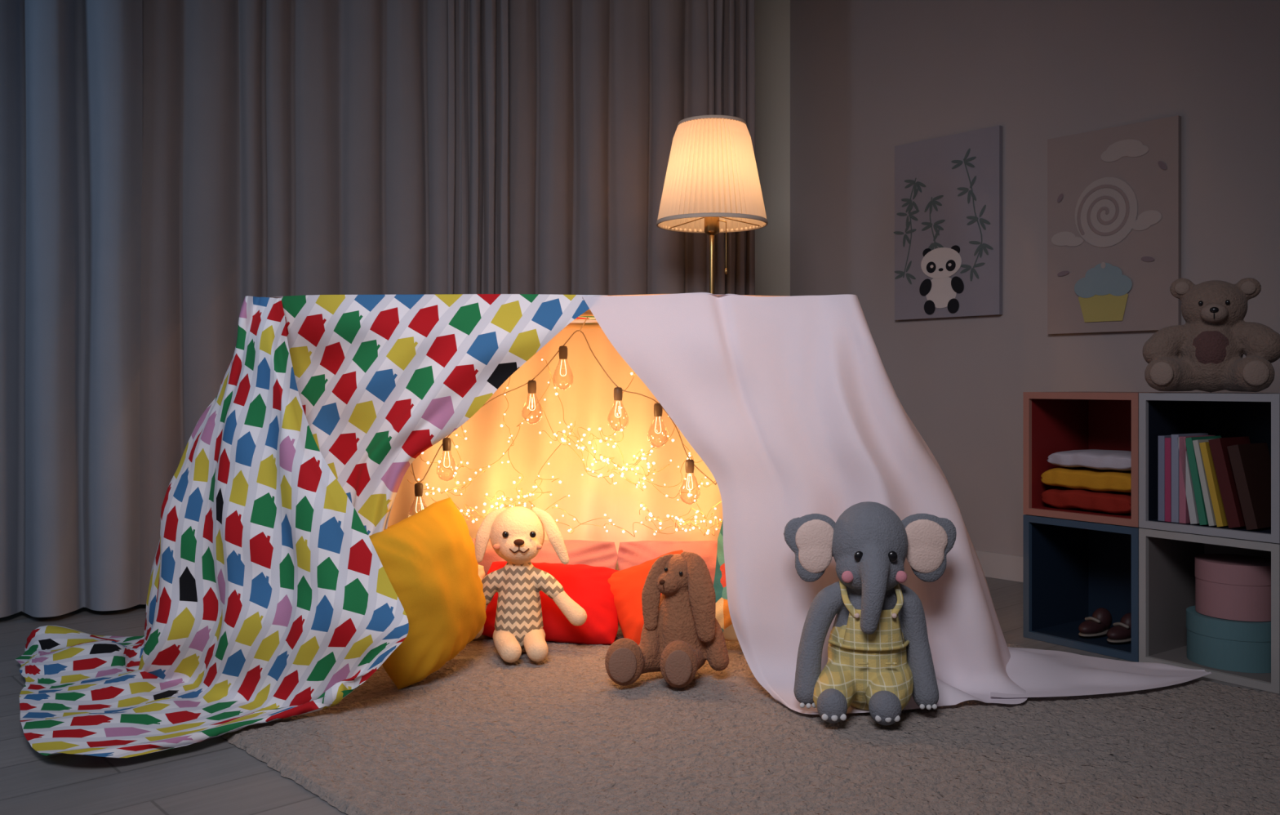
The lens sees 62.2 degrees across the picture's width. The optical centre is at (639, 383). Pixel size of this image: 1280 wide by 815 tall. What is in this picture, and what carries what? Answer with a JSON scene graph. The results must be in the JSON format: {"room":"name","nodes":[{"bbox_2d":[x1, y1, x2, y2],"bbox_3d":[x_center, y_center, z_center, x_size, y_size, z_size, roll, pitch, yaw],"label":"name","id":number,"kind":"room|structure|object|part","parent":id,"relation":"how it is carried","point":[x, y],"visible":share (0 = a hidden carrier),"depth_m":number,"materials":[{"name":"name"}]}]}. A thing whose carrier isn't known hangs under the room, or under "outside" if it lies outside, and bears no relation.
{"room":"children's room","nodes":[
{"label":"children's room","id":0,"kind":"room"},
{"bbox_2d":[387,320,722,569],"bbox_3d":[-0.275,0.268,3.518,2.360,0.977,0.101,0,0,0],"label":"sheet","id":1,"kind":"object","parent":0,"point":[588,401],"depth_m":3.52,"materials":[{"name":"fabric"}]},
{"bbox_2d":[0,576,1279,814],"bbox_3d":[0.000,0.830,1.800,14.000,0.100,9.000,0,0,0],"label":"floor","id":2,"kind":"structure","parent":0,"point":[214,775],"depth_m":2.15,"materials":[{"name":"laminate"}]},
{"bbox_2d":[222,622,1279,814],"bbox_3d":[0.594,0.770,2.203,2.042,0.016,3.611,0,0,-43],"label":"area rug","id":3,"kind":"object","parent":2,"relation":"on","point":[483,733],"visible":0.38,"depth_m":2.23,"materials":[{"name":"beige carpet"}]},
{"bbox_2d":[368,497,486,688],"bbox_3d":[-0.564,0.538,2.771,0.237,0.462,0.422,0,0,21],"label":"throw cushion","id":4,"kind":"object","parent":3,"relation":"on","point":[428,557],"visible":0.77,"depth_m":2.67,"materials":[{"name":"yellow fabric"}]},
{"bbox_2d":[472,564,485,639],"bbox_3d":[-0.599,0.650,3.198,0.287,0.240,0.186,0,0,-18],"label":"throw cushion","id":5,"kind":"object","parent":3,"relation":"on","point":[482,574],"visible":0.08,"depth_m":3.26,"materials":[{"name":"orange fabric"}]},
{"bbox_2d":[474,506,586,662],"bbox_3d":[-0.323,0.553,2.995,0.270,0.409,0.251,0,0,44],"label":"plush toy","id":6,"kind":"object","parent":3,"relation":"on","point":[516,534],"visible":0.95,"depth_m":2.98,"materials":[{"name":"beige fabric"}]},
{"bbox_2d":[471,537,617,575],"bbox_3d":[-0.400,0.625,3.409,0.657,0.254,0.127,0,0,0],"label":"throw cushion","id":7,"kind":"object","parent":3,"relation":"on","point":[591,553],"visible":0.17,"depth_m":3.40,"materials":[{"name":"fabric"}]},
{"bbox_2d":[481,560,618,644],"bbox_3d":[-0.270,0.661,3.219,0.434,0.232,0.221,0,0,6],"label":"throw cushion","id":8,"kind":"object","parent":3,"relation":"on","point":[588,586],"visible":0.5,"depth_m":3.14,"materials":[{"name":"red fabric"}]},
{"bbox_2d":[564,309,600,328],"bbox_3d":[-0.220,0.280,3.127,1.518,0.954,0.651,0,0,0],"label":"tent frame","id":9,"kind":"object","parent":3,"relation":"on","point":[588,313],"visible":0.02,"depth_m":3.43,"materials":[{"name":"brown wood"}]},
{"bbox_2d":[15,293,600,757],"bbox_3d":[-0.804,0.262,2.973,1.668,0.989,1.238,0,0,-28],"label":"patterned blanket","id":10,"kind":"object","parent":9,"relation":"on","point":[270,597],"visible":1,"depth_m":2.64,"materials":[{"name":"fabric"}]},
{"bbox_2d":[411,317,716,512],"bbox_3d":[-0.225,0.114,3.110,1.453,0.582,0.583,0,0,0],"label":"garland","id":11,"kind":"object","parent":9,"relation":"attached to","point":[531,384],"visible":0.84,"depth_m":2.99,"materials":[{"name":"clear glass"}]},
{"bbox_2d":[407,359,722,536],"bbox_3d":[-0.171,0.217,3.404,1.188,0.652,0.084,0,0,2],"label":"fairy lights","id":12,"kind":"object","parent":9,"relation":"hanging from","point":[622,468],"visible":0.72,"depth_m":3.40,"materials":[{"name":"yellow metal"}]},
{"bbox_3d":[-0.220,0.280,3.127,1.518,0.954,0.651,0,0,0],"label":"frame","id":13,"kind":"part","parent":9,"relation":"part of","materials":[{"name":"brown wood"}]},
{"bbox_2d":[607,549,683,644],"bbox_3d":[0.056,0.656,3.208,0.302,0.279,0.220,0,0,-20],"label":"throw cushion","id":14,"kind":"object","parent":3,"relation":"on","point":[627,584],"visible":0.3,"depth_m":3.15,"materials":[{"name":"orange fabric"}]},
{"bbox_2d":[604,551,728,687],"bbox_3d":[0.067,0.599,2.704,0.302,0.324,0.201,0,0,-45],"label":"plush toy","id":15,"kind":"object","parent":3,"relation":"on","point":[681,631],"visible":1,"depth_m":2.71,"materials":[{"name":"brown fabric"}]},
{"bbox_2d":[617,540,717,584],"bbox_3d":[0.160,0.628,3.399,0.470,0.252,0.129,0,0,3],"label":"throw cushion","id":16,"kind":"object","parent":3,"relation":"on","point":[630,553],"visible":0.17,"depth_m":3.40,"materials":[{"name":"fabric"}]},
{"bbox_2d":[656,115,768,293],"bbox_3d":[0.264,-0.099,3.900,0.410,1.715,0.410,0,0,0],"label":"floor lamp","id":17,"kind":"object","parent":3,"relation":"on","point":[712,186],"visible":0.93,"depth_m":3.77,"materials":[{"name":"white fabric"}]},
{"bbox_3d":[0.264,-0.768,3.900,0.405,0.360,0.405,0,0,0],"label":"lamp shade","id":18,"kind":"part","parent":17,"relation":"part of","materials":[{"name":"white fabric"}]},
{"bbox_3d":[0.264,-0.769,3.900,0.410,0.374,0.410,0,0,0],"label":"shade trim","id":19,"kind":"part","parent":17,"relation":"part of","materials":[{"name":"white fabric"}]},
{"bbox_3d":[0.281,0.050,3.873,0.338,1.419,0.335,0,0,0],"label":"stem","id":20,"kind":"part","parent":17,"relation":"part of","materials":[{"name":"gold metal"}]},
{"bbox_2d":[713,522,738,641],"bbox_3d":[0.370,0.570,3.021,0.342,0.351,0.169,0,0,26],"label":"throw cushion","id":21,"kind":"object","parent":3,"relation":"on","point":[722,615],"visible":0.12,"depth_m":3.02,"materials":[{"name":"fabric"}]},
{"bbox_2d":[783,501,956,724],"bbox_3d":[0.556,0.520,2.464,0.391,0.485,0.268,0,0,-24],"label":"plush toy","id":22,"kind":"object","parent":3,"relation":"on","point":[879,654],"visible":1,"depth_m":2.44,"materials":[{"name":"grey fabric"}]},
{"bbox_2d":[582,292,1211,714],"bbox_3d":[0.665,0.261,2.966,1.650,0.993,1.068,0,0,0],"label":"sheet","id":23,"kind":"object","parent":3,"relation":"on","point":[792,406],"visible":0.85,"depth_m":2.67,"materials":[{"name":"fabric"}]},
{"bbox_2d":[1022,391,1279,693],"bbox_3d":[1.529,0.402,3.064,0.330,0.754,0.738,0,0,-35],"label":"cube bookshelf","id":24,"kind":"object","parent":2,"relation":"on","point":[1077,562],"visible":0.74,"depth_m":3.09,"materials":[{"name":"wood"}]},
{"bbox_2d":[1040,448,1131,513],"bbox_3d":[1.414,0.291,3.209,0.256,0.180,0.304,0,0,-35],"label":"folded clothes","id":25,"kind":"object","parent":24,"relation":"in","point":[1093,479],"visible":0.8,"depth_m":3.13,"materials":[{"name":"fabric"}]},
{"bbox_2d":[1078,607,1131,642],"bbox_3d":[1.398,0.718,3.161,0.150,0.077,0.150,0,0,-35],"label":"shoes","id":26,"kind":"object","parent":24,"relation":"in","point":[1100,621],"visible":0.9,"depth_m":3.15,"materials":[{"name":"leather"}]},
{"bbox_2d":[1142,277,1279,391],"bbox_3d":[1.566,-0.136,2.909,0.344,0.320,0.219,0,0,28],"label":"teddy bear","id":27,"kind":"object","parent":24,"relation":"on","point":[1206,353],"visible":1,"depth_m":2.87},
{"bbox_2d":[1158,432,1271,529],"bbox_3d":[1.581,0.259,2.885,0.168,0.240,0.262,0,0,-35],"label":"books","id":28,"kind":"object","parent":24,"relation":"in","point":[1204,478],"visible":0.98,"depth_m":2.83,"materials":[{"name":"multicoloured paper"}]},
{"bbox_2d":[1158,435,1171,520],"bbox_3d":[1.510,0.262,2.985,0.168,0.235,0.018,0,0,-35],"label":"book","id":29,"kind":"object","parent":28,"relation":"on","point":[1164,441],"depth_m":2.93,"materials":[{"name":"paper"}]},
{"bbox_2d":[1164,437,1171,521],"bbox_3d":[1.521,0.264,2.970,0.168,0.230,0.016,0,0,-35],"label":"book","id":30,"kind":"object","parent":28,"relation":"on","point":[1167,440],"depth_m":2.92,"materials":[{"name":"paper"}]},
{"bbox_2d":[1177,436,1199,524],"bbox_3d":[1.552,0.262,2.926,0.168,0.235,0.054,0,0,-35],"label":"book","id":31,"kind":"object","parent":28,"relation":"on","point":[1188,447],"depth_m":2.88,"materials":[{"name":"paper"}]},
{"bbox_2d":[1192,438,1216,525],"bbox_3d":[1.577,0.265,2.891,0.168,0.228,0.058,0,0,-35],"label":"book","id":32,"kind":"object","parent":28,"relation":"on","point":[1204,450],"depth_m":2.84,"materials":[{"name":"paper"}]},
{"bbox_2d":[1186,605,1271,672],"bbox_3d":[1.627,0.693,2.900,0.239,0.130,0.239,0,0,-35],"label":"gift box","id":33,"kind":"object","parent":24,"relation":"in","point":[1232,645],"visible":0.66,"depth_m":2.81,"materials":[{"name":"teal cardboard"}]},
{"bbox_2d":[1195,553,1271,621],"bbox_3d":[1.630,0.553,2.896,0.205,0.146,0.205,0,0,-35],"label":"gift box","id":34,"kind":"object","parent":33,"relation":"on","point":[1236,587],"visible":0.89,"depth_m":2.82,"materials":[{"name":"pink cardboard"}]},
{"bbox_2d":[755,0,790,296],"bbox_3d":[-1.744,-0.570,4.256,5.201,2.700,0.100,0,0,-20],"label":"wall","id":35,"kind":"structure","parent":0,"point":[772,17],"depth_m":5.06,"materials":[{"name":"paint"}]},
{"bbox_2d":[790,0,1279,555],"bbox_3d":[2.905,-0.570,2.683,0.100,2.700,6.500,0,0,-41],"label":"wall","id":36,"kind":"structure","parent":0,"point":[868,78],"depth_m":4.24,"materials":[{"name":"paint"}]},
{"bbox_2d":[893,125,1002,319],"bbox_3d":[1.276,-0.654,4.432,0.030,0.755,0.502,0,0,-41],"label":"print","id":37,"kind":"object","parent":36,"relation":"attached to","point":[948,233],"visible":1,"depth_m":4.40,"materials":[{"name":"grey"}]},
{"bbox_2d":[975,549,1022,582],"bbox_3d":[2.861,0.730,2.645,0.015,0.100,6.500,0,0,-41],"label":"baseboard","id":38,"kind":"structure","parent":36,"relation":"attached to","point":[995,565],"depth_m":4.24,"materials":[{"name":"paint"}]},
{"bbox_2d":[1047,115,1181,333],"bbox_3d":[1.734,-0.566,3.909,0.032,0.750,0.484,0,0,-41],"label":"print","id":39,"kind":"object","parent":36,"relation":"attached to","point":[1114,193],"visible":1,"depth_m":3.89,"materials":[{"name":"beige paper"}]},
{"bbox_3d":[0.000,-1.970,1.800,14.000,0.100,9.000,0,0,0],"label":"ceiling","id":40,"kind":"structure","parent":0,"visible":0},
{"bbox_3d":[-1.175,-1.888,3.880,3.474,0.024,1.264,0,0,0],"label":"curtain rod","id":41,"kind":"object","parent":40,"relation":"attached to","visible":0},
{"bbox_2d":[0,0,142,617],"bbox_3d":[-2.226,-0.545,3.420,1.128,2.610,0.146,0,0,-20],"label":"curtain","id":42,"kind":"object","parent":41,"relation":"hanging from","point":[71,71],"visible":1,"depth_m":3.54,"materials":[{"name":"fabric"}]},
{"bbox_2d":[139,0,448,604],"bbox_3d":[-1.243,-0.545,3.862,1.158,2.610,0.087,0,0,-19],"label":"curtain","id":43,"kind":"object","parent":41,"relation":"hanging from","point":[291,147],"visible":0.61,"depth_m":3.81,"materials":[{"name":"fabric"}]},
{"bbox_2d":[447,0,510,293],"bbox_3d":[-0.620,-0.545,4.054,0.258,2.610,0.066,0,0,-18],"label":"curtain","id":44,"kind":"object","parent":41,"relation":"hanging from","point":[478,233],"visible":0.38,"depth_m":4.04,"materials":[{"name":"fabric"}]},
{"bbox_2d":[508,0,708,295],"bbox_3d":[-0.108,-0.545,4.263,0.880,2.610,0.102,0,0,-21],"label":"curtain","id":45,"kind":"object","parent":41,"relation":"hanging from","point":[600,91],"visible":0.46,"depth_m":4.23,"materials":[{"name":"fabric"}]},
{"bbox_2d":[706,0,755,295],"bbox_3d":[0.378,-0.545,4.423,0.237,2.610,0.064,0,0,-18],"label":"curtain","id":46,"kind":"object","parent":41,"relation":"hanging from","point":[731,23],"visible":0.28,"depth_m":4.42,"materials":[{"name":"fabric"}]}
]}

